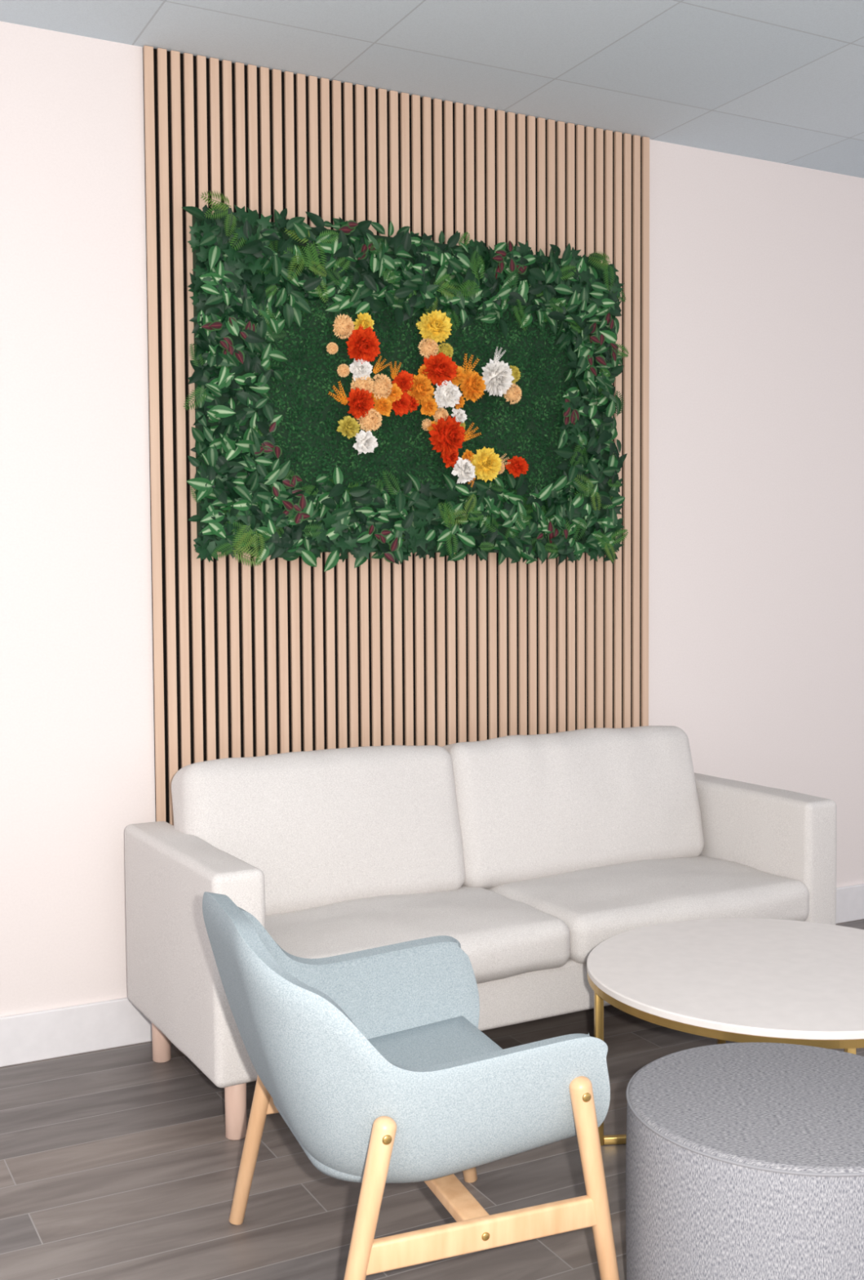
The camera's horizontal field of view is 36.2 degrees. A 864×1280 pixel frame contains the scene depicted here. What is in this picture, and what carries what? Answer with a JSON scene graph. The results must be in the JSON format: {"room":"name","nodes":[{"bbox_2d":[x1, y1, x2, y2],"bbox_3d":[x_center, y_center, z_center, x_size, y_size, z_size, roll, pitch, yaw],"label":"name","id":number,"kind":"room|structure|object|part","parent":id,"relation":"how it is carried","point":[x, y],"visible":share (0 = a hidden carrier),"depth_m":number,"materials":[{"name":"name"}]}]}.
{"room":"lobby","nodes":[
{"label":"lobby","id":0,"kind":"room"},
{"bbox_2d":[0,21,863,1017],"bbox_3d":[-0.041,-0.289,4.383,9.000,3.130,0.100,-2,3,-28],"label":"wall","id":1,"kind":"structure","parent":0,"point":[757,478],"depth_m":3.92,"materials":[{"name":"paint"}]},
{"bbox_2d":[0,997,152,1066],"bbox_3d":[-2.411,1.182,3.143,3.570,0.142,0.016,-2,3,-28],"label":"baseboard","id":2,"kind":"structure","parent":1,"relation":"attached to","point":[35,1036],"depth_m":3.84,"materials":[{"name":"paint"}]},
{"bbox_2d":[142,45,649,825],"bbox_3d":[-0.027,-0.286,4.322,1.807,2.926,0.018,-2,3,-28],"label":"wood panel","id":3,"kind":"object","parent":1,"relation":"attached to","point":[276,655],"visible":0.47,"depth_m":4.21,"materials":[{"name":"brown wood"}]},
{"bbox_2d":[182,191,629,571],"bbox_3d":[-0.012,-0.777,4.215,1.594,1.114,0.146,-2,3,-28],"label":"panel","id":4,"kind":"object","parent":3,"relation":"attached to","point":[359,392],"visible":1,"depth_m":4.18,"materials":[{"name":"green plant"}]},
{"bbox_3d":[-0.306,-0.897,4.062,0.038,0.038,0.033,-2,3,-28],"label":"flower","id":5,"kind":"part","parent":4,"relation":"part of","materials":[{"name":"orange plant"}]},
{"bbox_3d":[-0.273,-0.834,4.087,0.042,0.042,0.038,-2,3,-28],"label":"flower","id":6,"kind":"part","parent":4,"relation":"part of","materials":[{"name":"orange plant"}]},
{"bbox_3d":[-0.272,-0.964,4.061,0.066,0.078,0.066,0,3,4],"label":"flower","id":7,"kind":"part","parent":4,"relation":"part of","materials":[{"name":"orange plant"}]},
{"bbox_3d":[-0.258,-0.658,4.086,0.080,0.073,0.056,-2,3,-28],"label":"flower","id":8,"kind":"part","parent":4,"relation":"part of","materials":[{"name":"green plant"}]},
{"bbox_3d":[-0.220,-0.733,4.093,0.096,0.099,0.070,-2,3,-28],"label":"flower","id":9,"kind":"part","parent":4,"relation":"part of","materials":[{"name":"red plant"}]},
{"bbox_3d":[-0.219,-0.837,4.088,0.058,0.076,0.063,2,4,40],"label":"flower","id":10,"kind":"part","parent":4,"relation":"part of","materials":[{"name":"white plant"}]},
{"bbox_3d":[-0.215,-0.792,4.100,0.067,0.074,0.071,1,3,28],"label":"flower","id":11,"kind":"part","parent":4,"relation":"part of","materials":[{"name":"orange plant"}]},
{"bbox_3d":[-0.209,-0.911,4.084,0.093,0.129,0.104,0,3,16],"label":"flower","id":12,"kind":"part","parent":4,"relation":"part of","materials":[{"name":"red plant"}]},
{"bbox_3d":[-0.210,-0.980,4.097,0.052,0.073,0.061,1,3,33],"label":"flower","id":13,"kind":"part","parent":4,"relation":"part of","materials":[{"name":"yellow plant"}]},
{"bbox_3d":[-0.207,-0.615,4.111,0.087,0.076,0.059,-2,3,-28],"label":"flower","id":14,"kind":"part","parent":4,"relation":"part of","materials":[{"name":"white plant"}]},
{"bbox_3d":[-0.196,-0.688,4.118,0.079,0.080,0.073,0,3,13],"label":"flower","id":15,"kind":"part","parent":4,"relation":"part of","materials":[{"name":"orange plant"}]},
{"bbox_3d":[-0.192,-0.758,4.127,0.048,0.050,0.035,-2,3,-28],"label":"flower","id":16,"kind":"part","parent":4,"relation":"part of","materials":[{"name":"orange plant"}]},
{"bbox_3d":[-0.159,-0.789,4.127,0.078,0.088,0.072,-2,3,-28],"label":"flower","id":17,"kind":"part","parent":4,"relation":"part of","materials":[{"name":"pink plant"}]},
{"bbox_3d":[-0.155,-0.736,4.131,0.052,0.072,0.065,2,4,39],"label":"flower","id":18,"kind":"part","parent":4,"relation":"part of","materials":[{"name":"orange plant"}]},
{"bbox_3d":[-0.122,-0.776,4.145,0.054,0.065,0.050,1,3,19],"label":"flower","id":19,"kind":"part","parent":4,"relation":"part of","materials":[{"name":"orange plant"}]},
{"bbox_3d":[-0.099,-0.748,4.166,0.082,0.085,0.056,-2,3,-28],"label":"flower","id":20,"kind":"part","parent":4,"relation":"part of","materials":[{"name":"red plant"}]},
{"bbox_3d":[-0.090,-0.817,4.171,0.078,0.070,0.050,-2,3,-28],"label":"flower","id":21,"kind":"part","parent":4,"relation":"part of","materials":[{"name":"red plant"}]},
{"bbox_3d":[-0.063,-0.749,4.185,0.050,0.059,0.036,-2,3,-28],"label":"flower","id":22,"kind":"part","parent":4,"relation":"part of","materials":[{"name":"red plant"}]},
{"bbox_3d":[-0.038,-0.794,4.192,0.105,0.105,0.075,-2,3,-28],"label":"flower","id":23,"kind":"part","parent":4,"relation":"part of","materials":[{"name":"orange plant"}]},
{"bbox_3d":[-0.025,-0.852,4.204,0.043,0.049,0.038,0,3,-2],"label":"flower","id":24,"kind":"part","parent":4,"relation":"part of","materials":[{"name":"orange plant"}]},
{"bbox_3d":[-0.016,-0.689,4.227,0.038,0.041,0.033,-2,3,-28],"label":"flower","id":25,"kind":"part","parent":4,"relation":"part of","materials":[{"name":"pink plant"}]},
{"bbox_3d":[-0.009,-0.929,4.203,0.062,0.073,0.060,2,3,35],"label":"flower","id":26,"kind":"part","parent":4,"relation":"part of","materials":[{"name":"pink plant"}]},
{"bbox_3d":[-0.008,-0.744,4.207,0.071,0.062,0.049,-2,3,-28],"label":"flower","id":27,"kind":"part","parent":4,"relation":"part of","materials":[{"name":"orange plant"}]},
{"bbox_3d":[0.007,-0.680,4.228,0.050,0.044,0.032,-2,3,-28],"label":"flower","id":28,"kind":"part","parent":4,"relation":"part of","materials":[{"name":"orange plant"}]},
{"bbox_3d":[0.012,-0.996,4.203,0.116,0.111,0.083,-2,3,-28],"label":"flower","id":29,"kind":"part","parent":4,"relation":"part of","materials":[{"name":"yellow plant"}]},
{"bbox_3d":[0.026,-0.861,4.215,0.126,0.115,0.085,-2,3,-28],"label":"flower","id":30,"kind":"part","parent":4,"relation":"part of","materials":[{"name":"red plant"}]},
{"bbox_3d":[0.029,-0.718,4.235,0.060,0.058,0.053,-2,3,-28],"label":"flower","id":31,"kind":"part","parent":4,"relation":"part of","materials":[{"name":"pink plant"}]},
{"bbox_3d":[0.042,-0.925,4.239,0.059,0.058,0.048,-2,3,-28],"label":"flower","id":32,"kind":"part","parent":4,"relation":"part of","materials":[{"name":"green plant"}]},
{"bbox_3d":[0.048,-0.652,4.226,0.136,0.136,0.102,-2,3,-28],"label":"flower","id":33,"kind":"part","parent":4,"relation":"part of","materials":[{"name":"red plant"}]},
{"bbox_3d":[0.050,-0.787,4.225,0.070,0.096,0.093,1,3,32],"label":"flower","id":34,"kind":"part","parent":4,"relation":"part of","materials":[{"name":"white plant"}]},
{"bbox_3d":[0.059,-0.589,4.249,0.057,0.070,0.054,0,3,-2],"label":"flower","id":35,"kind":"part","parent":4,"relation":"part of","materials":[{"name":"red plant"}]},
{"bbox_3d":[0.075,-0.853,4.256,0.064,0.075,0.047,0,3,4],"label":"flower","id":36,"kind":"part","parent":4,"relation":"part of","materials":[{"name":"orange plant"}]},
{"bbox_3d":[0.088,-0.722,4.269,0.060,0.055,0.042,-2,3,-28],"label":"flower","id":37,"kind":"part","parent":4,"relation":"part of","materials":[{"name":"white plant"}]},
{"bbox_3d":[0.088,-0.770,4.263,0.046,0.053,0.036,-2,3,-28],"label":"flower","id":38,"kind":"part","parent":4,"relation":"part of","materials":[{"name":"orange plant"}]},
{"bbox_3d":[0.089,-0.693,4.280,0.043,0.046,0.038,-2,3,-28],"label":"flower","id":39,"kind":"part","parent":4,"relation":"part of","materials":[{"name":"green plant"}]},
{"bbox_3d":[0.107,-0.549,4.275,0.065,0.088,0.085,1,3,30],"label":"flower","id":40,"kind":"part","parent":4,"relation":"part of","materials":[{"name":"white plant"}]},
{"bbox_3d":[0.118,-0.597,4.299,0.048,0.049,0.034,-2,3,-28],"label":"flower","id":41,"kind":"part","parent":4,"relation":"part of","materials":[{"name":"orange plant"}]},
{"bbox_3d":[0.132,-0.821,4.269,0.099,0.105,0.075,-2,3,-28],"label":"flower","id":42,"kind":"part","parent":4,"relation":"part of","materials":[{"name":"orange plant"}]},
{"bbox_3d":[0.176,-0.572,4.302,0.114,0.118,0.086,-2,3,-28],"label":"flower","id":43,"kind":"part","parent":4,"relation":"part of","materials":[{"name":"yellow plant"}]},
{"bbox_3d":[0.213,-0.855,4.306,0.122,0.120,0.085,-2,3,-28],"label":"flower","id":44,"kind":"part","parent":4,"relation":"part of","materials":[{"name":"white plant"}]},
{"bbox_3d":[0.224,-0.567,4.356,0.032,0.042,0.035,1,3,24],"label":"flower","id":45,"kind":"part","parent":4,"relation":"part of","materials":[{"name":"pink plant"}]},
{"bbox_3d":[0.267,-0.813,4.355,0.068,0.072,0.057,-2,3,-28],"label":"flower","id":46,"kind":"part","parent":4,"relation":"part of","materials":[{"name":"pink plant"}]},
{"bbox_3d":[0.264,-0.877,4.360,0.065,0.063,0.052,-2,3,-28],"label":"flower","id":47,"kind":"part","parent":4,"relation":"part of","materials":[{"name":"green plant"}]},
{"bbox_3d":[0.282,-0.574,4.376,0.078,0.074,0.057,-2,3,-28],"label":"flower","id":48,"kind":"part","parent":4,"relation":"part of","materials":[{"name":"red plant"}]},
{"bbox_2d":[835,883,863,924],"bbox_3d":[2.384,1.029,5.647,3.608,0.142,0.016,-2,3,-28],"label":"baseboard","id":49,"kind":"structure","parent":1,"relation":"attached to","point":[850,899],"depth_m":5.26,"materials":[{"name":"paint"}]},
{"bbox_2d":[0,919,863,1279],"bbox_3d":[1.197,1.331,2.111,9.000,0.100,5.200,-2,3,-28],"label":"floor","id":50,"kind":"structure","parent":0,"point":[117,1163],"depth_m":3.02,"materials":[{"name":"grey wood"}]},
{"bbox_2d":[202,891,620,1279],"bbox_3d":[-0.084,0.876,2.578,0.662,0.786,0.743,-1,3,-21],"label":"armchair","id":51,"kind":"object","parent":50,"relation":"on","point":[379,1063],"visible":1,"depth_m":2.30,"materials":[{"name":"fabric"}]},
{"bbox_3d":[-0.371,1.012,2.850,0.141,0.492,0.042,-1,3,-21],"label":"leg","id":52,"kind":"part","parent":51,"relation":"part of","materials":[{"name":"brown wood"}]},
{"bbox_3d":[-0.124,1.042,2.197,0.141,0.492,0.042,-1,3,-21],"label":"leg","id":53,"kind":"part","parent":51,"relation":"part of","materials":[{"name":"brown wood"}]},
{"bbox_2d":[272,1015,502,1182],"bbox_3d":[-0.051,0.895,2.591,0.467,0.096,0.569,-1,3,-21],"label":"seat cushion","id":54,"kind":"object","parent":51,"relation":"on","point":[409,1041],"depth_m":2.74,"materials":[{"name":"fabric"}]},
{"bbox_3d":[0.051,0.992,3.009,0.113,0.507,0.042,-1,3,-21],"label":"leg","id":55,"kind":"part","parent":51,"relation":"part of","materials":[{"name":"brown wood"}]},
{"bbox_3d":[0.297,1.023,2.355,0.113,0.507,0.042,-1,3,-21],"label":"leg","id":56,"kind":"part","parent":51,"relation":"part of","materials":[{"name":"brown wood"}]},
{"bbox_2d":[124,725,836,1140],"bbox_3d":[0.201,0.754,3.974,2.069,0.882,0.809,-2,3,-29],"label":"sofa","id":57,"kind":"object","parent":50,"relation":"on","point":[531,852],"visible":0.88,"depth_m":3.83,"materials":[{"name":"fabric"}]},
{"bbox_3d":[-0.780,1.128,3.804,0.054,0.165,0.054,-2,3,-29],"label":"leg","id":58,"kind":"part","parent":57,"relation":"part of","materials":[{"name":"brown wood"}]},
{"bbox_3d":[-0.646,0.803,3.520,0.146,0.530,0.780,-2,3,-29],"label":"arm","id":59,"kind":"part","parent":57,"relation":"part of","materials":[{"name":"fabric"}]},
{"bbox_3d":[-0.488,1.152,3.280,0.054,0.165,0.054,-2,3,-29],"label":"leg","id":60,"kind":"part","parent":57,"relation":"part of","materials":[{"name":"brown wood"}]},
{"bbox_2d":[171,745,465,915],"bbox_3d":[-0.322,0.563,3.893,0.876,0.480,0.293,-2,3,-29],"label":"cushion","id":61,"kind":"object","parent":57,"relation":"on","point":[324,828],"depth_m":3.79,"materials":[{"name":"fabric"}]},
{"bbox_2d":[265,884,570,983],"bbox_3d":[-0.139,0.842,3.708,0.898,0.187,0.654,-2,3,-29],"label":"seat cushion","id":62,"kind":"object","parent":57,"relation":"on","point":[507,937],"depth_m":3.61,"materials":[{"name":"fabric"}]},
{"bbox_2d":[442,725,704,888],"bbox_3d":[0.461,0.535,4.325,0.960,0.481,0.288,-2,3,-29],"label":"cushion","id":63,"kind":"object","parent":57,"relation":"on","point":[529,808],"depth_m":4.19,"materials":[{"name":"fabric"}]},
{"bbox_2d":[487,853,809,963],"bbox_3d":[0.644,0.816,4.141,0.905,0.186,0.663,-2,3,-29],"label":"seat cushion","id":64,"kind":"object","parent":57,"relation":"on","point":[597,900],"depth_m":3.99,"materials":[{"name":"fabric"}]},
{"bbox_3d":[1.034,0.747,4.454,0.146,0.531,0.781,-2,3,-29],"label":"arm","id":65,"kind":"part","parent":57,"relation":"part of","materials":[{"name":"fabric"}]},
{"bbox_2d":[586,918,863,1145],"bbox_3d":[0.850,1.014,3.254,0.930,0.425,0.930,-1,3,-5],"label":"coffee table","id":66,"kind":"object","parent":50,"relation":"on","point":[724,980],"visible":0.82,"depth_m":3.16,"materials":[{"name":"laminate"}]},
{"bbox_3d":[0.407,1.031,3.216,0.020,0.401,0.020,-1,3,-5],"label":"leg","id":67,"kind":"part","parent":66,"relation":"part of","materials":[{"name":"gold metal"}]},
{"bbox_3d":[0.811,1.005,3.697,0.020,0.401,0.020,-1,3,-5],"label":"leg","id":68,"kind":"part","parent":66,"relation":"part of","materials":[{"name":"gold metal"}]},
{"bbox_3d":[0.889,1.048,2.811,0.020,0.401,0.020,-1,3,-5],"label":"leg","id":69,"kind":"part","parent":66,"relation":"part of","materials":[{"name":"gold metal"}]},
{"bbox_2d":[626,1042,863,1279],"bbox_3d":[0.662,1.048,2.445,0.600,0.431,0.600,-2,3,-28],"label":"pouf","id":70,"kind":"object","parent":50,"relation":"on","point":[745,1161],"visible":1,"depth_m":2.27,"materials":[{"name":"fabric"}]},
{"bbox_2d":[0,0,863,177],"bbox_3d":[1.178,-1.695,1.963,9.000,0.100,5.200,-2,3,-28],"label":"ceiling","id":71,"kind":"structure","parent":0,"point":[777,81],"depth_m":3.89,"materials":[{"name":"paint"}]}
]}

